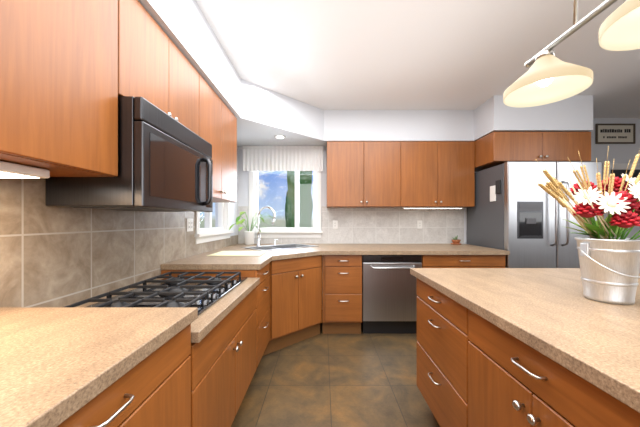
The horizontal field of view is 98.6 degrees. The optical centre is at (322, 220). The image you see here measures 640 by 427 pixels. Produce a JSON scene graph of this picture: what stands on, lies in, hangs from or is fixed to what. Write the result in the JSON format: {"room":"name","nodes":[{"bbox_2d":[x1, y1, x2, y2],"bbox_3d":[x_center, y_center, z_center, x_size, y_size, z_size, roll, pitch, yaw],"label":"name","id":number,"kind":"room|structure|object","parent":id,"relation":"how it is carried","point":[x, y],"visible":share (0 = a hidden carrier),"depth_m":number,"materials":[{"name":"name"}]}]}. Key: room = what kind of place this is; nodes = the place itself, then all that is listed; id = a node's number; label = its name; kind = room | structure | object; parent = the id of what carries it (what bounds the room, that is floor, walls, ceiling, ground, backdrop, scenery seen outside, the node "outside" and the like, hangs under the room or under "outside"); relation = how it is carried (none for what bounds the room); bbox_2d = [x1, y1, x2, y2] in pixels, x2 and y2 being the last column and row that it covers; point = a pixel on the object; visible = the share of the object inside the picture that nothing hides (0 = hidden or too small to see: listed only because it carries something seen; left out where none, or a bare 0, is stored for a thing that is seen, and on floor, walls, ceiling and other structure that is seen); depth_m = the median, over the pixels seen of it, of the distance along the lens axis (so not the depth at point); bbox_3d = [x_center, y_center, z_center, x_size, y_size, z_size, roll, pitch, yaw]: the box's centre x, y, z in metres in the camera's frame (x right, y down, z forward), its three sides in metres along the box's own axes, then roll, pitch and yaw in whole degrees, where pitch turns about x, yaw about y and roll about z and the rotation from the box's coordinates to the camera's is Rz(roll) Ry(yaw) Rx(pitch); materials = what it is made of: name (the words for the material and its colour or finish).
{"room":"kitchen","nodes":[
{"label":"kitchen","id":0,"kind":"room"},
{"bbox_2d":[0,146,237,306],"bbox_3d":[-1.262,-0.100,0.650,0.156,2.680,6.700,0,0,0],"label":"wall","id":1,"kind":"structure","parent":0,"point":[53,256],"depth_m":1.32,"materials":[{"name":"beige tile"}]},
{"bbox_2d":[0,0,123,176],"bbox_3d":[-1.019,-0.607,0.557,0.318,0.845,1.200,0,0,0],"label":"upper cabinet","id":2,"kind":"object","parent":1,"relation":"attached to","point":[71,71],"depth_m":0.91,"materials":[{"name":"brown wood"}]},
{"bbox_2d":[0,161,49,177],"bbox_3d":[-1.060,-0.166,0.615,0.180,0.033,0.730,0,0,0],"label":"under-cabinet light","id":3,"kind":"object","parent":2,"relation":"attached to","point":[10,170],"visible":0.98,"depth_m":0.90,"materials":[{"name":"white plastic"}]},
{"bbox_2d":[124,0,203,138],"bbox_3d":[-1.019,-0.782,1.536,0.318,0.494,0.749,0,0,0],"label":"upper cabinet","id":4,"kind":"object","parent":1,"relation":"attached to","point":[156,71],"depth_m":1.45,"materials":[{"name":"brown wood"}]},
{"bbox_2d":[45,96,212,211],"bbox_3d":[-0.942,-0.296,1.536,0.471,0.472,0.741,0,0,0],"label":"microwave","id":5,"kind":"object","parent":4,"relation":"attached to","point":[165,162],"visible":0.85,"depth_m":1.22,"materials":[{"name":"metal"}]},
{"bbox_2d":[187,218,192,231],"bbox_3d":[-1.179,0.035,2.440,0.008,0.114,0.115,0,0,0],"label":"electrical outlet","id":6,"kind":"object","parent":1,"relation":"attached to","point":[189,224],"visible":1,"depth_m":2.42,"materials":[{"name":"white plastic"}]},
{"bbox_2d":[195,202,232,243],"bbox_3d":[-1.215,-0.365,3.020,0.150,1.160,0.970,0,0,0],"label":"window","id":7,"kind":"structure","parent":1,"relation":"in","point":[208,220],"depth_m":3.03,"materials":[{"name":"white wood"}]},
{"bbox_2d":[204,80,236,201],"bbox_3d":[-1.019,-0.607,2.332,0.318,0.845,0.836,0,0,0],"label":"upper cabinet","id":8,"kind":"object","parent":1,"relation":"attached to","point":[220,124],"depth_m":2.33,"materials":[{"name":"brown wood"}]},
{"bbox_2d":[231,323,439,426],"bbox_3d":[2.110,1.290,0.650,7.000,0.100,7.100,0,0,0],"label":"floor","id":9,"kind":"structure","parent":0,"point":[344,380],"depth_m":2.06,"materials":[{"name":"tile"}]},
{"bbox_2d":[57,323,196,426],"bbox_3d":[-0.829,0.800,0.611,0.698,0.880,0.787,0,0,0],"label":"base cabinet","id":10,"kind":"object","parent":9,"relation":"on","point":[179,379],"depth_m":0.79,"materials":[{"name":"brown wood"}]},
{"bbox_2d":[0,244,509,426],"bbox_3d":[0.390,0.383,1.121,3.141,0.135,5.441,0,0,0],"label":"countertop","id":11,"kind":"structure","parent":10,"relation":"on","point":[59,366],"depth_m":0.77,"materials":[{"name":"stone"}]},
{"bbox_2d":[64,272,246,315],"bbox_3d":[-0.818,0.383,1.520,0.565,0.052,0.860,0,0,0],"label":"gas cooktop","id":12,"kind":"object","parent":11,"relation":"in","point":[202,294],"visible":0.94,"depth_m":1.45,"materials":[{"name":"black metal"}]},
{"bbox_2d":[207,251,266,255],"bbox_3d":[-0.805,0.310,2.650,0.470,0.008,0.380,0,0,0],"label":"cutting board","id":13,"kind":"object","parent":11,"relation":"on","point":[239,253],"visible":1,"depth_m":2.60,"materials":[{"name":"beige"}]},
{"bbox_2d":[229,212,272,244],"bbox_3d":[-0.920,0.097,3.572,0.525,0.433,0.464,0,0,0],"label":"potted plant","id":14,"kind":"object","parent":11,"relation":"on","point":[249,237],"visible":0.94,"depth_m":3.58,"materials":[{"name":"white ceramic"}]},
{"bbox_2d":[256,206,275,245],"bbox_3d":[-0.694,0.064,3.363,0.244,0.487,0.114,0,0,0],"label":"faucet","id":15,"kind":"object","parent":11,"relation":"on","point":[258,225],"visible":1,"depth_m":3.35,"materials":[{"name":"silver metal"}]},
{"bbox_2d":[241,243,316,250],"bbox_3d":[-0.507,0.396,3.318,0.784,0.178,0.514,0,0,-44],"label":"sink basin","id":16,"kind":"object","parent":11,"relation":"in","point":[276,247],"visible":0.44,"depth_m":3.43,"materials":[{"name":"silver metal"}]},
{"bbox_2d":[451,235,460,244],"bbox_3d":[1.790,0.249,3.700,0.136,0.130,0.136,0,0,0],"label":"plant pot","id":17,"kind":"object","parent":11,"relation":"on","point":[455,241],"visible":1,"depth_m":3.67,"materials":[{"name":"brown ceramic"}]},
{"bbox_2d":[161,263,269,357],"bbox_3d":[-0.829,0.800,2.240,0.698,0.880,0.476,0,0,0],"label":"base cabinet","id":18,"kind":"object","parent":9,"relation":"on","point":[264,273],"depth_m":2.18,"materials":[{"name":"brown wood"}]},
{"bbox_2d":[197,283,260,426],"bbox_3d":[-0.829,0.848,1.504,0.698,0.785,0.983,0,0,0],"label":"base cabinet","id":19,"kind":"object","parent":9,"relation":"on","point":[229,356],"depth_m":1.40,"materials":[{"name":"brown wood"}]},
{"bbox_2d":[263,255,321,355],"bbox_3d":[-0.262,0.800,2.723,0.504,0.880,0.482,0,0,0],"label":"base cabinet","id":20,"kind":"object","parent":9,"relation":"on","point":[295,307],"visible":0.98,"depth_m":2.47,"materials":[{"name":"brown wood"}]},
{"bbox_2d":[322,255,361,333],"bbox_3d":[0.206,0.800,3.384,0.424,0.880,0.908,0,0,0],"label":"base cabinet","id":21,"kind":"object","parent":9,"relation":"on","point":[341,294],"depth_m":2.93,"materials":[{"name":"brown wood"}]},
{"bbox_2d":[361,255,421,333],"bbox_3d":[0.740,0.801,3.215,0.636,0.877,0.670,0,0,0],"label":"dishwasher","id":22,"kind":"object","parent":9,"relation":"on","point":[389,294],"visible":0.81,"depth_m":2.93,"materials":[{"name":"grey metal"}]},
{"bbox_2d":[421,255,505,267],"bbox_3d":[1.506,0.800,3.384,0.888,0.880,0.908,0,0,0],"label":"base cabinet","id":23,"kind":"object","parent":9,"relation":"on","point":[428,261],"depth_m":2.93,"materials":[{"name":"brown wood"}]},
{"bbox_2d":[417,278,639,426],"bbox_3d":[1.219,0.800,0.110,1.282,0.880,3.420,0,0,0],"label":"kitchen island","id":24,"kind":"object","parent":9,"relation":"on","point":[474,369],"visible":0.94,"depth_m":1.00,"materials":[{"name":"brown wood"}]},
{"bbox_2d":[410,268,639,412],"bbox_3d":[1.244,0.335,0.102,1.322,0.040,3.483,0,0,0],"label":"island countertop","id":25,"kind":"structure","parent":24,"relation":"on","point":[555,315],"depth_m":0.92,"materials":[{"name":"stone"}]},
{"bbox_2d":[530,146,639,304],"bbox_3d":[1.068,0.002,1.093,0.559,0.624,0.258,0,0,0],"label":"flower arrangement","id":26,"kind":"object","parent":25,"relation":"on","point":[610,266],"visible":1,"depth_m":1.05,"materials":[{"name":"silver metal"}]},
{"bbox_2d":[467,161,601,267],"bbox_3d":[2.500,0.297,3.348,1.020,1.885,0.925,0,0,0],"label":"fridge","id":27,"kind":"object","parent":9,"relation":"on","point":[523,216],"visible":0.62,"depth_m":2.96,"materials":[{"name":"grey metal"}]},
{"bbox_2d":[490,180,500,201],"bbox_3d":[1.981,-0.345,3.165,0.014,0.230,0.190,0,0,0],"label":"note","id":28,"kind":"object","parent":27,"relation":"attached to","point":[495,189],"visible":1,"depth_m":3.16,"materials":[{"name":"white paper"}]},
{"bbox_2d":[196,0,639,117],"bbox_3d":[2.110,-1.490,0.650,7.000,0.100,7.100,0,0,0],"label":"ceiling","id":29,"kind":"structure","parent":0,"point":[398,54],"depth_m":2.31,"materials":[{"name":"white paint"}]},
{"bbox_2d":[138,0,592,146],"bbox_3d":[0.955,-1.241,0.575,4.290,0.398,6.550,0,0,0],"label":"soffit ceiling","id":30,"kind":"structure","parent":29,"relation":"attached to","point":[264,116],"depth_m":3.15,"materials":[{"name":"white paint"}]},
{"bbox_2d":[274,135,285,138],"bbox_3d":[-0.530,-1.039,3.400,0.140,0.006,0.140,0,0,0],"label":"recessed light","id":31,"kind":"object","parent":30,"relation":"in","point":[279,136],"visible":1,"depth_m":3.38,"materials":[{"name":"white"}]},
{"bbox_2d":[475,132,590,171],"bbox_3d":[2.527,-0.860,3.486,1.125,0.340,0.703,0,0,0],"label":"upper cabinet","id":32,"kind":"object","parent":30,"relation":"hanging from","point":[492,149],"visible":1,"depth_m":3.17,"materials":[{"name":"brown wood"}]},
{"bbox_2d":[503,0,639,107],"bbox_3d":[0.798,-0.950,0.383,0.250,0.979,1.465,0,0,0],"label":"pendant light","id":33,"kind":"object","parent":29,"relation":"hanging from","point":[548,77],"visible":1,"depth_m":0.90,"materials":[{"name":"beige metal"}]},
{"bbox_2d":[238,118,639,272],"bbox_3d":[2.110,-0.100,3.914,6.600,2.680,0.172,0,0,0],"label":"wall","id":34,"kind":"structure","parent":0,"point":[382,226],"depth_m":3.84,"materials":[{"name":"white paint"}]},
{"bbox_2d":[249,171,322,237],"bbox_3d":[-0.530,-0.355,3.875,1.050,1.180,0.150,0,0,0],"label":"window","id":35,"kind":"structure","parent":34,"relation":"in","point":[296,206],"depth_m":3.85,"materials":[{"name":"white wood"}]},
{"bbox_2d":[240,146,324,170],"bbox_3d":[-0.555,-0.864,3.791,1.170,0.347,0.024,0,0,0],"label":"valance curtain","id":36,"kind":"object","parent":35,"relation":"attached to","point":[282,158],"visible":1,"depth_m":3.79,"materials":[{"name":"white fabric"}]},
{"bbox_2d":[333,220,337,228],"bbox_3d":[0.170,0.050,3.839,0.070,0.114,0.008,0,0,0],"label":"electrical outlet","id":37,"kind":"object","parent":34,"relation":"attached to","point":[335,224],"visible":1,"depth_m":3.84,"materials":[{"name":"white plastic"}]},
{"bbox_2d":[327,141,402,207],"bbox_3d":[0.527,-0.607,3.694,0.955,0.845,0.288,0,0,0],"label":"upper cabinet","id":38,"kind":"object","parent":34,"relation":"attached to","point":[380,174],"depth_m":3.55,"materials":[{"name":"brown wood"}]},
{"bbox_2d":[417,220,421,228],"bbox_3d":[1.350,0.050,3.839,0.070,0.114,0.008,0,0,0],"label":"electrical outlet","id":39,"kind":"object","parent":34,"relation":"attached to","point":[419,224],"visible":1,"depth_m":3.84,"materials":[{"name":"white plastic"}]},
{"bbox_2d":[403,141,474,207],"bbox_3d":[1.482,-0.607,3.694,0.955,0.845,0.288,0,0,0],"label":"upper cabinet","id":40,"kind":"object","parent":34,"relation":"attached to","point":[435,173],"depth_m":3.55,"materials":[{"name":"brown wood"}]},
{"bbox_2d":[402,207,462,208],"bbox_3d":[1.448,-0.172,3.630,0.785,0.019,0.060,0,0,0],"label":"light","id":41,"kind":"object","parent":40,"relation":"attached to","point":[432,207],"visible":1,"depth_m":3.61,"materials":[{"name":"white plastic"}]},
{"bbox_2d":[603,163,639,218],"bbox_3d":[4.385,-0.390,3.833,0.950,0.820,0.026,0,0,0],"label":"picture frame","id":42,"kind":"object","parent":34,"relation":"attached to","point":[618,169],"visible":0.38,"depth_m":3.82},
{"label":"outside","id":43,"kind":"structure","parent":0,"visible":0},
{"bbox_2d":[200,171,312,227],"bbox_3d":[-1.190,-2.260,5.425,16.000,11.000,14.850,0,0,0],"label":"sky","id":44,"kind":"structure","parent":43,"point":[263,189],"depth_m":12.85,"materials":[{"name":"blue"}]},
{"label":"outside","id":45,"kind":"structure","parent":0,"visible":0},
{"bbox_2d":[285,171,312,227],"bbox_3d":[-0.615,-0.410,7.250,0.760,6.300,0.765,0,0,0],"label":"cypress","id":46,"kind":"object","parent":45,"point":[306,198],"depth_m":6.99,"materials":[{"name":"green plant"}]}
]}

